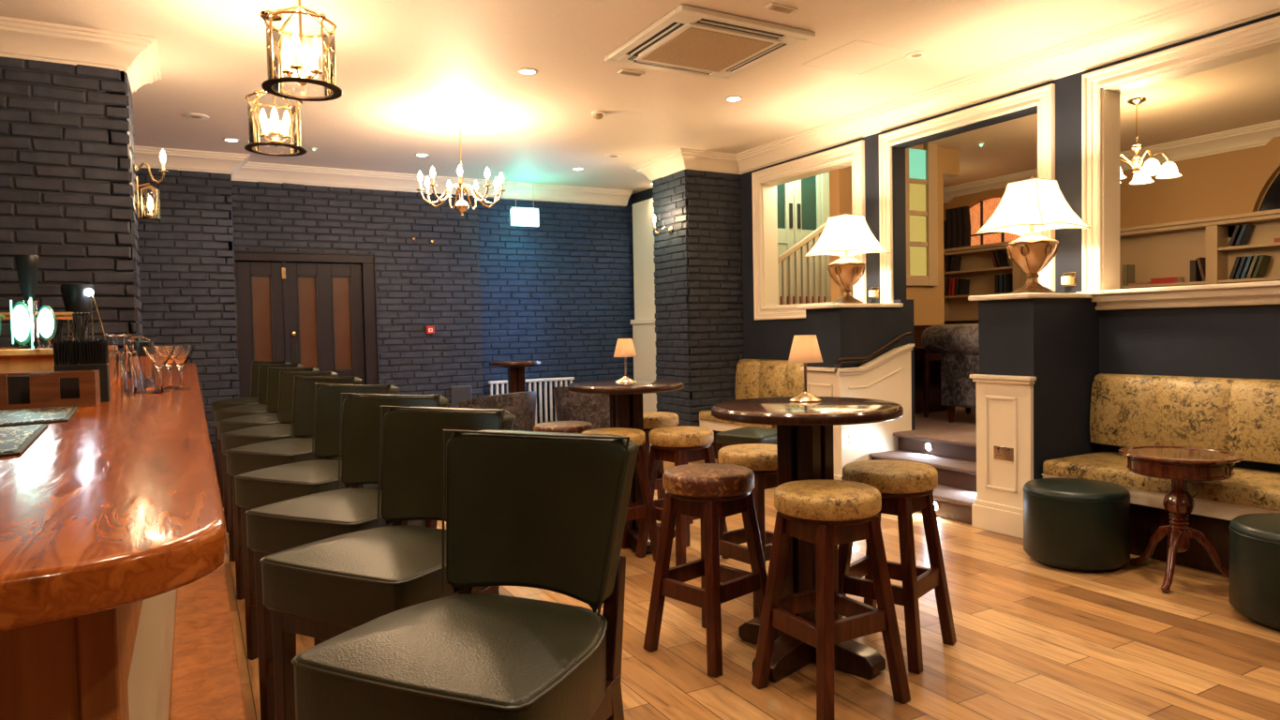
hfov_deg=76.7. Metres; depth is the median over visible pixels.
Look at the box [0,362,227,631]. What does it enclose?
countertop
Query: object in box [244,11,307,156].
glass lantern
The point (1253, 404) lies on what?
cushion
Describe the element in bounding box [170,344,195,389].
glass
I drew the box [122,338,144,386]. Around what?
glass
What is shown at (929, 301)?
wall
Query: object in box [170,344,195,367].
bowl
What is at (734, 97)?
recessed light
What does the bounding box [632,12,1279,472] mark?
wall
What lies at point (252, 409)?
bar stool
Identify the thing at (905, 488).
stool
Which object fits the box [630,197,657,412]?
window
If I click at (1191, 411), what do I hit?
cushion
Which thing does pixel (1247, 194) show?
window
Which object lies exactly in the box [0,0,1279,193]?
ceiling
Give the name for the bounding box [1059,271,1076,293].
socket
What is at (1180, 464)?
table
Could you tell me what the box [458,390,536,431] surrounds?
tub chair
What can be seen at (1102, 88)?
window frame
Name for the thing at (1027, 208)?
lamp
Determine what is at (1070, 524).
pouffe
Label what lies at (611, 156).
ceiling speaker
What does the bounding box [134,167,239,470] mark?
wall
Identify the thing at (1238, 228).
book
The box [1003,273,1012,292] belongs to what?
book
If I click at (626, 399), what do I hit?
table
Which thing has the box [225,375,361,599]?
bar stool
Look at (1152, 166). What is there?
chandelier
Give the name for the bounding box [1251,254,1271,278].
book
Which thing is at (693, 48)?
ceiling vent
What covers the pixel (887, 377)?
trim
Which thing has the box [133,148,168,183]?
wall light
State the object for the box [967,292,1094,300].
trim
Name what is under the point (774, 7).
ceiling vent
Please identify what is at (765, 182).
window frame
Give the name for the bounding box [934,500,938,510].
step light
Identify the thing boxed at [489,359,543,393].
table
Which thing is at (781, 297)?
stair landing
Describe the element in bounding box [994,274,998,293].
book
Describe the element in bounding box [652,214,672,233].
wall light
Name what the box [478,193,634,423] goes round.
wall
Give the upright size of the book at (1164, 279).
0.055 m
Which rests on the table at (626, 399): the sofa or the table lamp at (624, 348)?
the table lamp at (624, 348)
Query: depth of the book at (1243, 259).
7.59 m
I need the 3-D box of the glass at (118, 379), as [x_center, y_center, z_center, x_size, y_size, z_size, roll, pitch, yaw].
[-2.071,0.021,3.198,0.080,0.250,0.079,-2,2,-29]
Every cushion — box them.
[699,410,776,429]
[734,358,765,399]
[758,358,788,397]
[783,361,803,396]
[1042,451,1279,510]
[1089,372,1162,446]
[1153,375,1236,450]
[1227,378,1279,464]
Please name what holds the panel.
attached to the wall at (421, 283)
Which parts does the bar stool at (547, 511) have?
seat, leg, backrest, seat frame, leg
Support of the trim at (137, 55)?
attached to the ceiling
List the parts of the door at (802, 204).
glass panel, finger plate, finger plate, glass panel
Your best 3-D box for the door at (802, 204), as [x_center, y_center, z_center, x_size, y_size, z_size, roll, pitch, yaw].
[1.689,-1.591,9.169,1.150,2.080,0.100,-2,2,-29]
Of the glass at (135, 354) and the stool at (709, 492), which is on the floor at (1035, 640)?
the stool at (709, 492)
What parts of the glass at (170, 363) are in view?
stem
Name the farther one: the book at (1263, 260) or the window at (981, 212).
the window at (981, 212)
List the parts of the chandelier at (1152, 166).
lamp shade, arm, suspension rod, stem, lamp shade, arm, lamp shade, arm, lamp shade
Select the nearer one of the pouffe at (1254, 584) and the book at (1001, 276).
the pouffe at (1254, 584)
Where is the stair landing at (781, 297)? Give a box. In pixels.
[779,296,825,304]
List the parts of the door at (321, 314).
glass panel, glass panel, push plate, glass panel, glass panel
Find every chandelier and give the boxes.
[416,116,505,216]
[1119,97,1181,184]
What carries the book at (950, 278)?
on the wall shelving at (1167, 249)
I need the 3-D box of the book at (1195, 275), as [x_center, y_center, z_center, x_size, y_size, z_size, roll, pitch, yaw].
[5.496,-0.877,7.983,0.135,0.210,0.060,-2,2,-29]
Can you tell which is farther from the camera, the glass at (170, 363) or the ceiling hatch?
the ceiling hatch
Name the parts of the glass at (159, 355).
stem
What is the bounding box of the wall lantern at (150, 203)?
[135,176,161,220]
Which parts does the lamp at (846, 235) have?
lamp shade, shade trim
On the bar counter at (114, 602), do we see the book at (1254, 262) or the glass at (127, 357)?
the glass at (127, 357)
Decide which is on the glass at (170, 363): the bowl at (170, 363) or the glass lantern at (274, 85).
the bowl at (170, 363)
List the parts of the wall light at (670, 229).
plate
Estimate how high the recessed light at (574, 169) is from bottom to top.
0.008 m
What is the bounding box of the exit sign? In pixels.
[510,183,538,226]
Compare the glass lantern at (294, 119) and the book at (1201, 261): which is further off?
the book at (1201, 261)
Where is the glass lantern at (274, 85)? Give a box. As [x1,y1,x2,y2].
[261,0,342,101]
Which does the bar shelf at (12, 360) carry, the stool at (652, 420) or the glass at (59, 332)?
the glass at (59, 332)
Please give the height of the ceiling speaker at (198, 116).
0.009 m
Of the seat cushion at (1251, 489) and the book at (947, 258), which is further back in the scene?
the book at (947, 258)
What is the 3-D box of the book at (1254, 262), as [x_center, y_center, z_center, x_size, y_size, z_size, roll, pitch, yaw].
[5.742,-0.867,7.540,0.135,0.210,0.097,-2,2,-29]
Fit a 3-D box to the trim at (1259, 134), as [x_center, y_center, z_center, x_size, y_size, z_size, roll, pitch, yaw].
[6.158,-2.077,6.942,0.324,0.170,9.250,-2,2,-29]
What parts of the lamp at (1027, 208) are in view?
lamp shade, shade trim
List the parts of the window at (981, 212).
pane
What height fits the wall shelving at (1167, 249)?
1.841 m
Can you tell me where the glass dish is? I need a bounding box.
[133,385,163,394]
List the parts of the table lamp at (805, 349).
lamp shade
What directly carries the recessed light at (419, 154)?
in the ceiling
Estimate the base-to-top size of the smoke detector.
0.052 m
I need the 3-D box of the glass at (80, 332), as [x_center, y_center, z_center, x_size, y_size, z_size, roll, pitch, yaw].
[-2.335,-0.126,3.373,0.068,0.148,0.067,-1,2,1]
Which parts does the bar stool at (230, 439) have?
leg, seat, backrest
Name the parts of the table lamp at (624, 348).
lamp shade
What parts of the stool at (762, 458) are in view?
leg, leg, seat, seat frame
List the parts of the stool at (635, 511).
leg, leg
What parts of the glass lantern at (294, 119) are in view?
upright rod, crown arm, bulb, bulb, stem, bulb, upright rod, upright rod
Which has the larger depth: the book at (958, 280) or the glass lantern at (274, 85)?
the book at (958, 280)
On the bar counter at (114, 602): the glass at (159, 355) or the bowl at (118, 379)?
the glass at (159, 355)
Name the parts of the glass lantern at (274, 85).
knob, upright rod, upright rod, crown arm, bulb, crown arm, bulb, stem, bulb, crown arm, crown arm, bulb, upright rod, knob, upright rod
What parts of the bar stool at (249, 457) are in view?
leg, seat, backrest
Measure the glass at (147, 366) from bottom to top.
0.239 m
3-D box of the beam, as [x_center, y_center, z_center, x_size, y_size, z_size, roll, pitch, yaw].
[2.647,-2.039,9.112,0.300,0.260,2.050,-2,2,-29]
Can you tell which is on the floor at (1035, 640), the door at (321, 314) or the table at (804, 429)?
the table at (804, 429)
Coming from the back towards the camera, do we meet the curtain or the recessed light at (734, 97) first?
the curtain
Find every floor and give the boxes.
[219,442,1279,719]
[914,407,976,432]
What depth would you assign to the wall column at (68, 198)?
4.71 m
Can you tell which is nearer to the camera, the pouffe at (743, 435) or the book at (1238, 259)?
the pouffe at (743, 435)
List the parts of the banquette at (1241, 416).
rail, panel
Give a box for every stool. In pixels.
[210,360,290,485]
[213,363,303,507]
[217,366,319,532]
[220,370,337,561]
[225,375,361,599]
[233,383,399,659]
[244,392,448,719]
[259,405,515,719]
[291,429,639,719]
[533,420,593,432]
[581,427,658,561]
[635,425,729,565]
[642,411,693,523]
[643,462,774,677]
[718,443,777,618]
[751,478,910,719]
[837,459,956,672]
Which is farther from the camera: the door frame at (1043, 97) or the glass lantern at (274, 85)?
the door frame at (1043, 97)
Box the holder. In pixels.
[52,338,110,401]
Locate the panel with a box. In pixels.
[450,385,471,407]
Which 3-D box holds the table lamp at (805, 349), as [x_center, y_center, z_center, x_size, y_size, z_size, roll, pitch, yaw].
[0.687,0.033,3.357,0.144,0.272,0.144,-2,2,-29]
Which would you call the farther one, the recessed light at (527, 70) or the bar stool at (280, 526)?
the recessed light at (527, 70)
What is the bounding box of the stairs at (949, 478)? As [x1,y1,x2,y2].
[871,436,976,523]
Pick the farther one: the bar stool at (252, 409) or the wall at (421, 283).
the wall at (421, 283)
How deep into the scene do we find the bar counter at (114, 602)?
1.08 m
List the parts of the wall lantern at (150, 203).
plate, upright rod, bulb, upright rod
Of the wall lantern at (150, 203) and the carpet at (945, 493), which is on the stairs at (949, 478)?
the carpet at (945, 493)
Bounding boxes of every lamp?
[59,282,105,340]
[613,338,636,383]
[788,334,822,401]
[804,211,889,303]
[975,175,1090,293]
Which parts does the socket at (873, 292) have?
plate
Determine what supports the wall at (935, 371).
attached to the wall at (929, 301)
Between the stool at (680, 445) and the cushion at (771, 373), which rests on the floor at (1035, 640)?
the stool at (680, 445)
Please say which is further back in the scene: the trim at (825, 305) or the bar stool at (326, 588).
the trim at (825, 305)
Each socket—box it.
[867,286,878,303]
[993,445,1013,461]
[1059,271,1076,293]
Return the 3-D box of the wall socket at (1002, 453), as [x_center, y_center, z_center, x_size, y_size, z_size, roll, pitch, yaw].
[2.273,0.584,5.052,0.010,0.086,0.146,-2,2,-29]
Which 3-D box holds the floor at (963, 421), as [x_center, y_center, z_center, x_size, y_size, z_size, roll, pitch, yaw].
[5.333,0.616,5.350,3.938,0.099,7.150,-2,2,-29]
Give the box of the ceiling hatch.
[802,39,913,74]
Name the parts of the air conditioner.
indicator panel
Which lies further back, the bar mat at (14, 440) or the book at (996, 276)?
the book at (996, 276)
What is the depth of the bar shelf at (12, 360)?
3.14 m
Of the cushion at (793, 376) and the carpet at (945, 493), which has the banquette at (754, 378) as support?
the cushion at (793, 376)
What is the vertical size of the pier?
1.466 m
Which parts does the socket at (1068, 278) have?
plate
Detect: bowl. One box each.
[108,353,129,397]
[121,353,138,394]
[142,345,175,368]
[165,344,178,366]
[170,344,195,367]
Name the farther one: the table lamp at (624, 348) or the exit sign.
the exit sign
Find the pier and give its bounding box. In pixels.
[978,297,1099,478]
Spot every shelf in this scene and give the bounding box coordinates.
[0,344,113,372]
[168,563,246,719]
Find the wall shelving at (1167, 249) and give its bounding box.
[943,208,1279,324]
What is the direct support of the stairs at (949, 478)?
on the floor at (1035, 640)
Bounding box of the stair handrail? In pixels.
[833,330,911,367]
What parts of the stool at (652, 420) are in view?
leg, leg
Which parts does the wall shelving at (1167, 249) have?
shelf, shelf, shelf, shelf, shelf, shelf, shelf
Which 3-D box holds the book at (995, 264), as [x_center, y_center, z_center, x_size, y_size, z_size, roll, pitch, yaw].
[4.393,-1.233,9.948,0.135,0.203,0.100,-2,2,-29]
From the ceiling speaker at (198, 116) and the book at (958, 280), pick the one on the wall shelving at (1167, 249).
the book at (958, 280)
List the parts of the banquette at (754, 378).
rail, panel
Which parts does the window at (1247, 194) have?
pane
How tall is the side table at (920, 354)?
0.655 m
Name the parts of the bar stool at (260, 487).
leg, seat, leg, backrest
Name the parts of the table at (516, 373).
column post, column post, plate, column post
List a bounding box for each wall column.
[0,56,143,352]
[652,169,744,426]
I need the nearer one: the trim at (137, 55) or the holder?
the holder
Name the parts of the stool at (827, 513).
leg, leg, seat frame, seat, leg, leg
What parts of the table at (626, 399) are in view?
column post, column post, plate, column post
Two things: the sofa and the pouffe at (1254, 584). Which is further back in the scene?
the sofa
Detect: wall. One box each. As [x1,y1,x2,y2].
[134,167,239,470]
[230,179,484,407]
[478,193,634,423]
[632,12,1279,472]
[805,307,901,372]
[829,143,944,325]
[913,325,947,413]
[943,145,1279,227]
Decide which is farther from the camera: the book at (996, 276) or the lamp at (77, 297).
the book at (996, 276)
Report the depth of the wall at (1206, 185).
8.16 m
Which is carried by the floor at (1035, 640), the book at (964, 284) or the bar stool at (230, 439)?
the bar stool at (230, 439)
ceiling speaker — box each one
[183,113,208,119]
[605,153,622,158]
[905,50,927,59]
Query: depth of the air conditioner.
4.93 m
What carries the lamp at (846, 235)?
on the trim at (825, 305)
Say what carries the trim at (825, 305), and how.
on the wall at (840, 332)
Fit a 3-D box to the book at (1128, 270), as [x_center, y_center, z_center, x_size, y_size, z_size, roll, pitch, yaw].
[5.176,-0.897,8.560,0.135,0.220,0.050,-2,2,-29]
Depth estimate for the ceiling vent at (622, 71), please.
5.57 m
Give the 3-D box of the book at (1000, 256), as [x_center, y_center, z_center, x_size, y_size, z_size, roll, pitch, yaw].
[4.422,-1.232,9.896,0.135,0.203,0.100,-2,2,-29]
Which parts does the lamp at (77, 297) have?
leg, bulb, leg, leg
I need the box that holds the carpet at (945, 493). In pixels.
[841,427,976,506]
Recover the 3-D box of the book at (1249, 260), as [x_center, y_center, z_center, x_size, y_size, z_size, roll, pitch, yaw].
[5.719,-0.868,7.582,0.135,0.210,0.097,-2,2,-29]
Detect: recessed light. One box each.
[223,137,239,141]
[415,152,429,156]
[518,67,537,74]
[571,167,584,170]
[725,95,742,101]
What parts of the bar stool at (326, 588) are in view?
leg, seat, seat frame, leg, backrest, leg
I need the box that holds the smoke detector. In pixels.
[591,110,604,119]
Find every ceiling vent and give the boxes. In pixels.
[617,69,644,76]
[640,27,773,72]
[764,2,797,14]
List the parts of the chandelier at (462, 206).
bulb, bulb, bulb, arm, arm, arm, arm, suspension rod, bulb, arm, stem, arm, arm, arm, arm, bulb, bulb, bulb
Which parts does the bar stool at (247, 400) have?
leg, seat, backrest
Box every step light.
[924,442,932,450]
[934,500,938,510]
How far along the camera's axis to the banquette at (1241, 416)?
4.48 m
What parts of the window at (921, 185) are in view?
pane, pane, pane, pane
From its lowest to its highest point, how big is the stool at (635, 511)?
0.759 m
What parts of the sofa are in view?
leg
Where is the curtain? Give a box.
[943,206,970,249]
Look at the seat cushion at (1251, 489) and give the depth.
4.30 m
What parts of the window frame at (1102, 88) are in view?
sill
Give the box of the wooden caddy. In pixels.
[0,369,100,410]
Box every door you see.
[233,249,379,397]
[776,172,830,296]
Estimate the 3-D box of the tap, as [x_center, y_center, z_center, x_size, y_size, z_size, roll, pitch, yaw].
[-2.407,-0.230,3.174,0.274,0.372,0.155,-2,2,-17]
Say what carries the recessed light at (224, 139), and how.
in the ceiling
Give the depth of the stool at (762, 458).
3.73 m
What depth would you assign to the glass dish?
3.33 m
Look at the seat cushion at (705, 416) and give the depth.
7.90 m
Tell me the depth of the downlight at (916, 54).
5.32 m
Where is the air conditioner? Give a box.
[604,4,815,80]
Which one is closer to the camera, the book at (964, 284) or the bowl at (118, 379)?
the bowl at (118, 379)
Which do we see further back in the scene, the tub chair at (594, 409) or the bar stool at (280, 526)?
the tub chair at (594, 409)
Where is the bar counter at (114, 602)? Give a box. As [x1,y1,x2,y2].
[0,362,246,719]
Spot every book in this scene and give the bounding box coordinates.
[945,255,954,271]
[945,278,949,296]
[948,277,957,295]
[950,256,961,271]
[951,278,956,295]
[954,278,962,295]
[959,279,969,295]
[989,251,997,267]
[994,251,1008,267]
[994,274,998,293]
[998,274,1003,292]
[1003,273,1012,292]
[1122,264,1134,285]
[1128,282,1150,284]
[1150,277,1183,283]
[1190,259,1202,282]
[1196,257,1205,281]
[1227,224,1242,246]
[1228,256,1241,279]
[1234,255,1248,279]
[1235,223,1253,245]
[1240,255,1253,278]
[1246,254,1259,278]
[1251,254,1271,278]
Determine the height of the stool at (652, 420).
0.759 m
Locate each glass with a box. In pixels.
[47,319,63,347]
[71,312,89,341]
[104,333,129,397]
[120,333,138,394]
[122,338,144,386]
[142,345,175,391]
[163,344,178,388]
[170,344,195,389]
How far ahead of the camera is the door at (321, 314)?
8.65 m
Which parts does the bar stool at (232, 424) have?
leg, seat, backrest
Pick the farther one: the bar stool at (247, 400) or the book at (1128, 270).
the book at (1128, 270)
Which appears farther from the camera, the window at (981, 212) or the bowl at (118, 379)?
the window at (981, 212)
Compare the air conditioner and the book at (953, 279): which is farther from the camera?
the book at (953, 279)
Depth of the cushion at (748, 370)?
8.27 m
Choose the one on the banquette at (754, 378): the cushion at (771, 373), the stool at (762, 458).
the cushion at (771, 373)
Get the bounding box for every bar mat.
[0,405,78,427]
[0,423,47,457]
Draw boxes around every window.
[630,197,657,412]
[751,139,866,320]
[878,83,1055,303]
[905,142,937,285]
[943,187,1022,245]
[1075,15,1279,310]
[1224,135,1279,237]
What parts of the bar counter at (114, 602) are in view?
panel, panel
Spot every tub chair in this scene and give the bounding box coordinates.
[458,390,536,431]
[553,386,610,429]
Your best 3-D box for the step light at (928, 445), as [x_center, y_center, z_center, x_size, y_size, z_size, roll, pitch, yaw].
[2.266,0.682,6.355,0.008,0.073,0.073,-2,2,-29]
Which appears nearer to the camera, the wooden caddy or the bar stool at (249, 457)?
the wooden caddy
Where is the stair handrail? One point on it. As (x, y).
(897, 339)
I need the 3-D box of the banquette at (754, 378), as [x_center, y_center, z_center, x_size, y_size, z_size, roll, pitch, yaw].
[1.138,0.508,7.904,0.600,1.000,1.190,-2,2,-29]
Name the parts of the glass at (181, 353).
stem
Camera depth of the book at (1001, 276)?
9.83 m
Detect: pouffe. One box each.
[715,426,776,462]
[1022,476,1131,572]
[1228,512,1279,631]
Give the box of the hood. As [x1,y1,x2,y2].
[59,282,94,312]
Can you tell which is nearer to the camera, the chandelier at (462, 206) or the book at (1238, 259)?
the chandelier at (462, 206)
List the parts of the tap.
tap handle, spout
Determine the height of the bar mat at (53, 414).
0.009 m
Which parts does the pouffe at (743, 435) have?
leg, seat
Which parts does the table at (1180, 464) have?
leg, leg, fluted bulb, apron moulding, leg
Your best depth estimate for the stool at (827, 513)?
2.81 m
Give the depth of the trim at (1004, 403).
5.06 m
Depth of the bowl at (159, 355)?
3.41 m
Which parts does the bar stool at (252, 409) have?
leg, seat, backrest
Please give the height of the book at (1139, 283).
0.022 m
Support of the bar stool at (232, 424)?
on the floor at (1035, 640)
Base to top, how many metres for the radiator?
0.635 m
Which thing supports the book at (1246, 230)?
on the wall shelving at (1167, 249)
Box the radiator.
[488,376,574,424]
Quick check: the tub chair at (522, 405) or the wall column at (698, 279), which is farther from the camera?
the wall column at (698, 279)
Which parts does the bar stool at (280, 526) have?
leg, seat, leg, backrest, leg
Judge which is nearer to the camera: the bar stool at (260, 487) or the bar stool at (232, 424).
the bar stool at (260, 487)
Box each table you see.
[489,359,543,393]
[567,378,684,553]
[711,396,903,682]
[914,346,971,416]
[1118,445,1244,592]
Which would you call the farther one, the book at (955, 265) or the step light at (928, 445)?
the book at (955, 265)
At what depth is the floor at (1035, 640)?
3.26 m
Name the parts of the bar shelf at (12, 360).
shelf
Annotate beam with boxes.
[943,148,959,178]
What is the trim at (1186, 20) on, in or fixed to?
attached to the wall at (1228, 341)
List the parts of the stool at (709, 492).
leg, leg, seat, seat frame, leg, leg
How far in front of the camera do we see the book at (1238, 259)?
7.63 m
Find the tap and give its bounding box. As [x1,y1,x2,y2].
[0,253,73,348]
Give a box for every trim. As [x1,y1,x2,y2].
[0,15,161,93]
[133,145,632,206]
[630,0,1279,180]
[797,303,903,309]
[800,342,914,479]
[943,119,1279,203]
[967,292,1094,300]
[969,373,1036,538]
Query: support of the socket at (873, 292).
attached to the wall at (1228, 341)
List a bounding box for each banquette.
[698,358,803,459]
[1041,372,1279,574]
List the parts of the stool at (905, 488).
leg, leg, seat frame, seat, leg, leg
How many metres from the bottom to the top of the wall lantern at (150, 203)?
0.270 m
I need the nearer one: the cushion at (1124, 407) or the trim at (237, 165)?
the cushion at (1124, 407)
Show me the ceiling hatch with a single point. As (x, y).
(856, 57)
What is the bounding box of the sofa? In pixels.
[921,323,978,422]
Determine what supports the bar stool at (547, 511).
on the floor at (1035, 640)
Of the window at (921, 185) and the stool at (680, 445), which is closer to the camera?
the stool at (680, 445)
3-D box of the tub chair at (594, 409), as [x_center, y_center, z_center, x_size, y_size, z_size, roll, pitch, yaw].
[-0.465,0.639,7.985,0.782,0.802,0.649,0,2,21]
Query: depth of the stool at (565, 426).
4.95 m
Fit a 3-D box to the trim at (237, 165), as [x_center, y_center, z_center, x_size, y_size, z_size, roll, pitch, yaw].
[-2.950,-1.953,8.669,6.580,0.170,0.655,-2,2,-29]
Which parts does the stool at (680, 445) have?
leg, leg, seat frame, seat, leg, leg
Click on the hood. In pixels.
(77, 297)
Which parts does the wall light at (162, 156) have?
plate, arm, bulb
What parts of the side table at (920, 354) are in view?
leg, leg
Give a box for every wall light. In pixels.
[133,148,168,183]
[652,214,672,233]
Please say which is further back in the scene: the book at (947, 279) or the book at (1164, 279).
the book at (947, 279)

